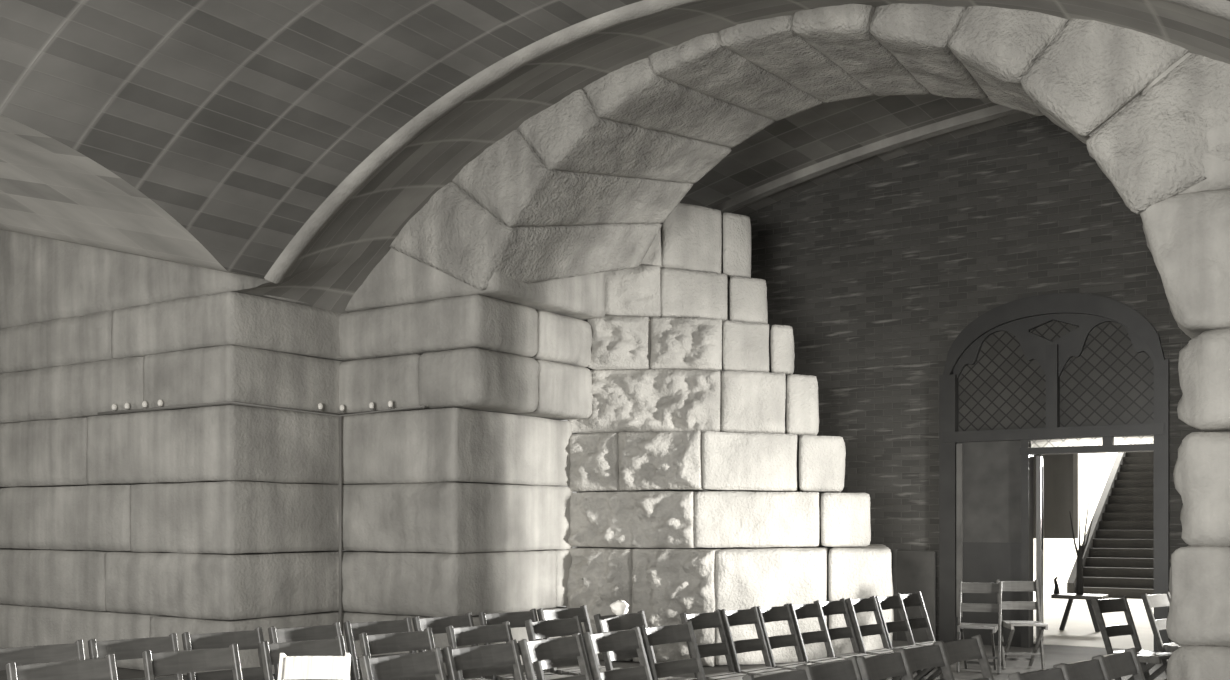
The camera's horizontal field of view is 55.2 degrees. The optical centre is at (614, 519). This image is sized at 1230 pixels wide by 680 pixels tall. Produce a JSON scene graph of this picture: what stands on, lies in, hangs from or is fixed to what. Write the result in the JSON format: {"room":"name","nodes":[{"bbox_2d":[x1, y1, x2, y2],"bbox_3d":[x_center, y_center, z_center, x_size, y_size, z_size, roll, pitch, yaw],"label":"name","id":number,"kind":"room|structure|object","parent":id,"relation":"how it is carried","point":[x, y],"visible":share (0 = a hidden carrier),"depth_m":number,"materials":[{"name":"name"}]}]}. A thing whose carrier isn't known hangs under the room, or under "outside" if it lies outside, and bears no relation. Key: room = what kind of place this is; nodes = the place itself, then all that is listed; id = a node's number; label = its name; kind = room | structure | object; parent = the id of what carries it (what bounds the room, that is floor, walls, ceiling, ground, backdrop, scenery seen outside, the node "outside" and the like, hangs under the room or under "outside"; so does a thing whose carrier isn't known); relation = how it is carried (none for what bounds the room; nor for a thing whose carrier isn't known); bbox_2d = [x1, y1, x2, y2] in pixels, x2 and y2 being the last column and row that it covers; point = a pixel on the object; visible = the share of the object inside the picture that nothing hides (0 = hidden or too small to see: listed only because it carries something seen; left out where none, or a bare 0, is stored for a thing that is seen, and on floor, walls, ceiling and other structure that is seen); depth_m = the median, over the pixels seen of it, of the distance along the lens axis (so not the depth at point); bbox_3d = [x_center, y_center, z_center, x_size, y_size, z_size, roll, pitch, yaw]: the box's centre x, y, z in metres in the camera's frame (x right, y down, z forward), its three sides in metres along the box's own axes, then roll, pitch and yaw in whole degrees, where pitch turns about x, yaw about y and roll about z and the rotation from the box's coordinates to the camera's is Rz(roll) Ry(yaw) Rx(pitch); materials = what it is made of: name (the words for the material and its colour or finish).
{"room":"church","nodes":[
{"label":"church","id":0,"kind":"room"},
{"bbox_2d":[0,639,1162,679],"bbox_3d":[-1.002,1.500,5.888,18.200,0.200,18.685,0,0,34],"label":"floor","id":1,"kind":"structure","parent":0,"point":[1053,654],"depth_m":11.32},
{"bbox_2d":[0,640,84,669],"bbox_3d":[-2.548,0.992,5.314,0.426,0.844,0.527,0,0,-44],"label":"folding chair","id":2,"kind":"object","parent":1,"relation":"on","point":[73,651],"visible":0.78,"depth_m":5.49,"materials":[{"name":"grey wood"}]},
{"bbox_2d":[6,654,117,679],"bbox_3d":[-2.131,0.992,4.724,0.527,0.844,0.426,0,0,43],"label":"folding chair","id":3,"kind":"object","parent":1,"relation":"on","point":[98,668],"visible":1,"depth_m":4.89,"materials":[{"name":"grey wood"}]},
{"bbox_2d":[88,633,182,679],"bbox_3d":[-2.221,0.992,5.649,0.426,0.844,0.527,0,0,-45],"label":"folding chair","id":4,"kind":"object","parent":1,"relation":"on","point":[123,649],"visible":0.87,"depth_m":5.80,"materials":[{"name":"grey wood"}]},
{"bbox_2d":[142,643,242,679],"bbox_3d":[-1.757,0.992,5.137,0.426,0.844,0.527,0,0,-43],"label":"folding chair","id":5,"kind":"object","parent":1,"relation":"on","point":[186,661],"visible":1,"depth_m":5.29,"materials":[{"name":"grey wood"}]},
{"bbox_2d":[182,627,264,679],"bbox_3d":[-1.893,0.992,5.982,0.426,0.844,0.527,0,0,-44],"label":"folding chair","id":6,"kind":"object","parent":1,"relation":"on","point":[251,639],"visible":0.86,"depth_m":6.13,"materials":[{"name":"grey wood"}]},
{"bbox_2d":[0,229,605,674],"bbox_3d":[-3.520,-1.700,12.150,6.293,6.205,3.189,0,0,34],"label":"stone wall","id":7,"kind":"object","parent":1,"relation":"on","point":[217,518],"visible":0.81,"depth_m":10.94,"materials":[{"name":"stone"}]},
{"bbox_2d":[97,399,425,632],"bbox_3d":[-3.308,0.153,10.660,3.231,2.494,1.080,0,0,0],"label":"conduit","id":8,"kind":"object","parent":7,"relation":"attached to","point":[160,402],"visible":1,"depth_m":10.97,"materials":[{"name":"grey metal"}]},
{"bbox_2d":[260,635,349,679],"bbox_3d":[-1.361,0.992,5.535,0.426,0.844,0.527,0,0,-44],"label":"folding chair","id":9,"kind":"object","parent":1,"relation":"on","point":[270,653],"visible":0.81,"depth_m":5.68,"materials":[{"name":"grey wood"}]},
{"bbox_2d":[268,622,341,679],"bbox_3d":[-1.545,0.992,6.303,0.527,0.844,0.426,0,0,44],"label":"folding chair","id":10,"kind":"object","parent":1,"relation":"on","point":[293,634],"visible":0.53,"depth_m":6.44,"materials":[{"name":"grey wood"}]},
{"bbox_2d":[278,653,350,679],"bbox_3d":[-1.289,0.992,4.851,0.298,0.844,0.527,0,0,0],"label":"folding chair","id":11,"kind":"object","parent":1,"relation":"on","point":[290,667],"visible":1,"depth_m":5.05,"materials":[{"name":"white paint"}]},
{"bbox_2d":[343,617,416,679],"bbox_3d":[-1.222,0.992,6.639,0.426,0.844,0.527,0,0,-43],"label":"folding chair","id":12,"kind":"object","parent":1,"relation":"on","point":[352,630],"visible":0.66,"depth_m":6.74,"materials":[{"name":"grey wood"}]},
{"bbox_2d":[359,627,436,679],"bbox_3d":[-0.982,0.992,5.946,0.426,0.844,0.527,0,0,-45],"label":"folding chair","id":13,"kind":"object","parent":1,"relation":"on","point":[415,640],"visible":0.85,"depth_m":6.10,"materials":[{"name":"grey wood"}]},
{"bbox_2d":[359,647,446,679],"bbox_3d":[-0.764,0.992,4.979,0.527,0.844,0.426,0,0,40],"label":"folding chair","id":14,"kind":"object","parent":1,"relation":"on","point":[431,662],"visible":1,"depth_m":5.12,"materials":[{"name":"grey wood"}]},
{"bbox_2d":[412,612,489,679],"bbox_3d":[-0.885,0.992,6.968,0.527,0.844,0.426,0,0,44],"label":"folding chair","id":15,"kind":"object","parent":1,"relation":"on","point":[438,625],"visible":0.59,"depth_m":7.10,"materials":[{"name":"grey wood"}]},
{"bbox_2d":[446,621,515,679],"bbox_3d":[-0.599,0.992,6.354,0.527,0.844,0.426,0,0,44],"label":"folding chair","id":16,"kind":"object","parent":1,"relation":"on","point":[471,635],"visible":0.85,"depth_m":6.48,"materials":[{"name":"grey wood"}]},
{"bbox_2d":[442,639,524,679],"bbox_3d":[-0.464,0.992,5.327,0.527,0.844,0.426,0,0,42],"label":"folding chair","id":17,"kind":"object","parent":1,"relation":"on","point":[457,659],"visible":1,"depth_m":5.47,"materials":[{"name":"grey wood"}]},
{"bbox_2d":[478,609,573,679],"bbox_3d":[-0.534,0.992,7.285,0.426,0.844,0.527,0,0,-42],"label":"folding chair","id":18,"kind":"object","parent":1,"relation":"on","point":[516,619],"visible":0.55,"depth_m":7.40,"materials":[{"name":"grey wood"}]},
{"bbox_2d":[518,633,591,679],"bbox_3d":[-0.148,0.992,5.666,0.527,0.844,0.426,0,0,38],"label":"folding chair","id":19,"kind":"object","parent":1,"relation":"on","point":[561,647],"visible":1,"depth_m":5.81,"materials":[{"name":"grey wood"}]},
{"bbox_2d":[525,615,592,679],"bbox_3d":[-0.201,0.992,6.752,0.527,0.844,0.426,0,0,42],"label":"folding chair","id":20,"kind":"object","parent":1,"relation":"on","point":[535,630],"visible":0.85,"depth_m":6.86,"materials":[{"name":"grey wood"}]},
{"bbox_2d":[537,605,621,675],"bbox_3d":[-0.190,0.992,7.609,0.527,0.844,0.426,0,0,43],"label":"folding chair","id":21,"kind":"object","parent":1,"relation":"on","point":[566,613],"visible":0.34,"depth_m":7.71,"materials":[{"name":"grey wood"}]},
{"bbox_2d":[582,626,651,679],"bbox_3d":[0.150,0.992,6.015,0.527,0.844,0.426,0,0,40],"label":"folding chair","id":22,"kind":"object","parent":1,"relation":"on","point":[596,643],"visible":1,"depth_m":6.15,"materials":[{"name":"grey wood"}]},
{"bbox_2d":[594,610,697,679],"bbox_3d":[0.188,0.992,7.155,0.527,0.844,0.426,0,0,43],"label":"folding chair","id":23,"kind":"object","parent":1,"relation":"on","point":[607,623],"visible":0.62,"depth_m":7.24,"materials":[{"name":"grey wood"}]},
{"bbox_2d":[610,600,628,615],"bbox_3d":[0.028,0.547,7.316,0.107,0.098,0.126,0,0,34],"label":"cloth","id":24,"kind":"object","parent":23,"relation":"on","point":[619,608],"visible":1,"depth_m":7.28,"materials":[{"name":"white fabric"}]},
{"bbox_2d":[639,621,705,679],"bbox_3d":[0.438,0.992,6.371,0.527,0.844,0.426,0,0,43],"label":"folding chair","id":25,"kind":"object","parent":1,"relation":"on","point":[657,635],"visible":0.96,"depth_m":6.51,"materials":[{"name":"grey wood"}]},
{"bbox_2d":[680,609,758,679],"bbox_3d":[0.695,0.992,7.251,0.527,0.844,0.358,0,0,44],"label":"folding chair","id":26,"kind":"object","parent":1,"relation":"on","point":[714,619],"visible":0.81,"depth_m":7.40,"materials":[{"name":"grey wood"}]},
{"bbox_2d":[565,203,893,666],"bbox_3d":[1.454,-0.949,13.173,3.236,4.705,4.369,0,0,13],"label":"stone wall","id":27,"kind":"structure","parent":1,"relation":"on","point":[702,475],"depth_m":11.80,"materials":[{"name":"stone"}]},
{"bbox_2d":[721,606,790,675],"bbox_3d":[0.962,0.992,7.514,0.527,0.844,0.358,0,0,43],"label":"folding chair","id":28,"kind":"object","parent":1,"relation":"on","point":[743,616],"visible":0.72,"depth_m":7.63,"materials":[{"name":"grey wood"}]},
{"bbox_2d":[742,665,813,679],"bbox_3d":[0.782,0.992,4.345,0.527,0.844,0.405,0,0,43],"label":"folding chair","id":29,"kind":"object","parent":1,"relation":"on","point":[805,672],"visible":1,"depth_m":4.55,"materials":[{"name":"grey wood"}]},
{"bbox_2d":[757,603,815,669],"bbox_3d":[1.218,0.992,7.784,0.527,0.844,0.358,0,0,43],"label":"folding chair","id":30,"kind":"object","parent":1,"relation":"on","point":[777,613],"visible":0.66,"depth_m":7.92,"materials":[{"name":"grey wood"}]},
{"bbox_2d":[790,601,845,663],"bbox_3d":[1.476,0.992,8.053,0.527,0.844,0.358,0,0,43],"label":"folding chair","id":31,"kind":"object","parent":1,"relation":"on","point":[810,610],"visible":0.63,"depth_m":8.19,"materials":[{"name":"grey wood"}]},
{"bbox_2d":[796,656,861,679],"bbox_3d":[1.028,0.992,4.657,0.527,0.844,0.405,0,0,42],"label":"folding chair","id":32,"kind":"object","parent":1,"relation":"on","point":[848,669],"visible":0.91,"depth_m":4.85,"materials":[{"name":"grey wood"}]},
{"bbox_2d":[813,598,874,658],"bbox_3d":[1.707,0.992,8.340,0.527,0.844,0.358,0,0,44],"label":"folding chair","id":33,"kind":"object","parent":1,"relation":"on","point":[840,606],"visible":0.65,"depth_m":8.51,"materials":[{"name":"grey wood"}]},
{"bbox_2d":[846,596,900,679],"bbox_3d":[1.984,0.992,8.596,0.527,0.844,0.358,0,0,43],"label":"folding chair","id":34,"kind":"object","parent":1,"relation":"on","point":[865,604],"visible":0.7,"depth_m":8.70,"materials":[{"name":"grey wood"}]},
{"bbox_2d":[856,648,913,679],"bbox_3d":[1.315,0.992,4.943,0.527,0.844,0.405,0,0,40],"label":"folding chair","id":35,"kind":"object","parent":1,"relation":"on","point":[877,667],"visible":1,"depth_m":5.11,"materials":[{"name":"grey wood"}]},
{"bbox_2d":[875,593,933,679],"bbox_3d":[2.241,0.992,8.866,0.527,0.844,0.358,0,0,43],"label":"folding chair","id":36,"kind":"object","parent":1,"relation":"on","point":[886,602],"visible":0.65,"depth_m":9.00,"materials":[{"name":"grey wood"}]},
{"bbox_2d":[893,549,935,641],"bbox_3d":[3.456,0.870,13.585,0.485,1.060,0.070,0,0,34],"label":"wooden panel","id":37,"kind":"object","parent":1,"relation":"on","point":[913,571],"visible":0.68,"depth_m":13.55,"materials":[{"name":"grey wood"}]},
{"bbox_2d":[894,591,952,679],"bbox_3d":[2.473,0.992,9.152,0.527,0.844,0.358,0,0,43],"label":"folding chair","id":38,"kind":"object","parent":1,"relation":"on","point":[916,599],"visible":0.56,"depth_m":9.30,"materials":[{"name":"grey wood"}]},
{"bbox_2d":[893,641,954,679],"bbox_3d":[1.557,0.992,5.257,0.527,0.844,0.405,0,0,43],"label":"folding chair","id":39,"kind":"object","parent":1,"relation":"on","point":[923,657],"visible":0.86,"depth_m":5.46,"materials":[{"name":"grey wood"}]},
{"bbox_2d":[933,635,993,679],"bbox_3d":[1.821,0.992,5.558,0.527,0.844,0.405,0,0,44],"label":"folding chair","id":40,"kind":"object","parent":1,"relation":"on","point":[973,648],"visible":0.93,"depth_m":5.77,"materials":[{"name":"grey wood"}]},
{"bbox_2d":[956,581,1001,673],"bbox_3d":[3.337,0.992,10.803,0.383,0.844,0.527,0,0,22],"label":"folding chair","id":41,"kind":"object","parent":1,"relation":"on","point":[964,587],"visible":0.93,"depth_m":10.92,"materials":[{"name":"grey wood"}]},
{"bbox_2d":[996,579,1047,669],"bbox_3d":[3.834,0.992,11.073,0.383,0.844,0.527,0,0,6],"label":"folding chair","id":42,"kind":"object","parent":1,"relation":"on","point":[1006,585],"visible":0.89,"depth_m":11.18,"materials":[{"name":"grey wood"}]},
{"bbox_2d":[1008,663,1070,679],"bbox_3d":[1.788,0.992,4.393,0.405,0.844,0.527,0,0,-44],"label":"folding chair","id":43,"kind":"object","parent":1,"relation":"on","point":[1060,672],"visible":1,"depth_m":4.60,"materials":[{"name":"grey wood"}]},
{"bbox_2d":[1053,655,1110,679],"bbox_3d":[2.063,0.992,4.683,0.527,0.844,0.405,0,0,45],"label":"folding chair","id":44,"kind":"object","parent":1,"relation":"on","point":[1095,668],"visible":0.9,"depth_m":4.89,"materials":[{"name":"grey wood"}]},
{"bbox_2d":[1092,648,1144,679],"bbox_3d":[2.334,0.992,4.975,0.527,0.844,0.405,0,0,43],"label":"folding chair","id":45,"kind":"object","parent":1,"relation":"on","point":[1120,664],"visible":0.89,"depth_m":5.18,"materials":[{"name":"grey wood"}]},
{"bbox_2d":[1091,596,1168,679],"bbox_3d":[3.791,0.992,8.549,0.405,0.844,0.527,0,0,-36],"label":"folding chair","id":46,"kind":"object","parent":1,"relation":"on","point":[1151,658],"visible":0.76,"depth_m":8.61,"materials":[{"name":"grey wood"}]},
{"bbox_2d":[1141,592,1181,662],"bbox_3d":[4.391,0.992,9.088,0.405,0.844,0.527,0,0,-40],"label":"folding chair","id":47,"kind":"object","parent":1,"relation":"on","point":[1155,600],"visible":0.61,"depth_m":9.10,"materials":[{"name":"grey wood"}]},
{"bbox_2d":[0,0,1229,313],"bbox_3d":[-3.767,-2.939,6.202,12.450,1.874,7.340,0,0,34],"label":"ceiling","id":48,"kind":"structure","parent":0,"point":[238,119],"depth_m":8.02,"materials":[{"name":"tile"}]},
{"bbox_2d":[264,0,1229,283],"bbox_3d":[0.245,-2.737,7.757,7.610,1.528,0.180,0,0,34],"label":"rib","id":49,"kind":"structure","parent":48,"relation":"attached to","point":[487,77],"depth_m":8.65,"materials":[{"name":"stone"}]},
{"bbox_2d":[680,93,1037,221],"bbox_3d":[3.834,-3.743,11.335,12.600,1.434,3.855,0,0,34],"label":"ceiling","id":50,"kind":"structure","parent":0,"point":[825,131],"depth_m":12.99,"materials":[{"name":"tile"}]},
{"bbox_2d":[710,104,1022,215],"bbox_3d":[4.969,-4.020,11.957,10.200,0.920,0.170,0,0,34],"label":"trim","id":51,"kind":"structure","parent":50,"relation":"attached to","point":[997,111],"depth_m":13.31,"materials":[{"name":"stone"}]},
{"bbox_2d":[577,115,1199,642],"bbox_3d":[4.875,-2.100,12.988,12.700,7.000,0.450,0,0,34],"label":"wall","id":52,"kind":"structure","parent":0,"point":[875,272],"depth_m":13.60,"materials":[{"name":"brick"}]},
{"bbox_2d":[939,293,1168,651],"bbox_3d":[4.911,-0.525,13.086,2.390,3.850,0.814,0,0,34],"label":"door","id":53,"kind":"structure","parent":52,"relation":"in","point":[1058,373],"depth_m":12.98,"materials":[{"name":"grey wood"}]},
{"bbox_2d":[1031,437,1101,447],"bbox_3d":[4.889,-0.835,12.738,0.760,0.090,0.010,0,0,34],"label":"window pane","id":54,"kind":"object","parent":53,"relation":"attached to","point":[1093,441],"depth_m":12.73,"materials":[{"name":"white glass"}]},
{"bbox_2d":[1114,435,1153,444],"bbox_3d":[5.463,-0.835,12.355,0.420,0.090,0.010,0,0,34],"label":"window pane","id":55,"kind":"object","parent":53,"relation":"attached to","point":[1147,439],"depth_m":12.36,"materials":[{"name":"white glass"}]},
{"bbox_2d":[1033,454,1077,538],"bbox_3d":[5.151,-2.675,16.698,2.640,5.850,0.300,0,0,34],"label":"wall","id":56,"kind":"structure","parent":0,"point":[1060,470],"depth_m":15.96,"materials":[{"name":"grey paint"}]},
{"bbox_2d":[1033,453,1091,585],"bbox_3d":[6.933,-2.100,22.021,0.300,7.000,16.865,0,0,34],"label":"wall","id":57,"kind":"structure","parent":0,"point":[1060,555],"depth_m":26.97,"materials":[{"name":"white paint"}]},
{"bbox_2d":[1033,582,1153,650],"bbox_3d":[9.499,1.500,20.551,9.000,0.200,17.265,0,0,34],"label":"floor","id":58,"kind":"structure","parent":0,"point":[1079,630],"depth_m":15.77,"materials":[{"name":"white paint"}]},
{"bbox_2d":[1051,576,1107,631],"bbox_3d":[5.852,1.061,14.848,0.620,0.692,0.400,0,0,34],"label":"side table","id":59,"kind":"object","parent":58,"relation":"on","point":[1056,595],"visible":0.97,"depth_m":14.77,"materials":[{"name":"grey wood"}]},
{"bbox_2d":[1069,500,1092,594],"bbox_3d":[5.878,0.340,14.836,0.280,1.201,0.087,0,0,20],"label":"bare branch","id":60,"kind":"object","parent":59,"relation":"on","point":[1080,551],"visible":1,"depth_m":14.82,"materials":[{"name":"grey plant"}]},
{"bbox_2d":[1067,452,1153,598],"bbox_3d":[11.984,-0.425,23.079,4.470,3.650,6.700,0,0,34],"label":"staircase","id":61,"kind":"structure","parent":58,"relation":"on","point":[1118,557],"depth_m":22.73,"materials":[{"name":"wood"}]},
{"bbox_2d":[1092,453,1116,516],"bbox_3d":[14.177,-2.100,27.566,9.000,7.000,0.400,0,0,34],"label":"wall","id":62,"kind":"structure","parent":0,"point":[1102,463],"depth_m":28.86,"materials":[{"name":"white paint"}]},
{"bbox_2d":[1139,53,1229,679],"bbox_3d":[4.955,-1.741,7.240,3.040,6.323,1.974,0,0,34],"label":"stone pier","id":63,"kind":"object","parent":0,"point":[1187,236],"visible":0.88,"depth_m":7.12,"materials":[{"name":"stone"}]},
{"bbox_2d":[390,3,1229,289],"bbox_3d":[1.538,-3.474,9.525,7.751,3.128,1.955,0,0,34],"label":"stone arch","id":64,"kind":"object","parent":63,"relation":"on","point":[586,184],"visible":0.88,"depth_m":9.50,"materials":[{"name":"stone"}]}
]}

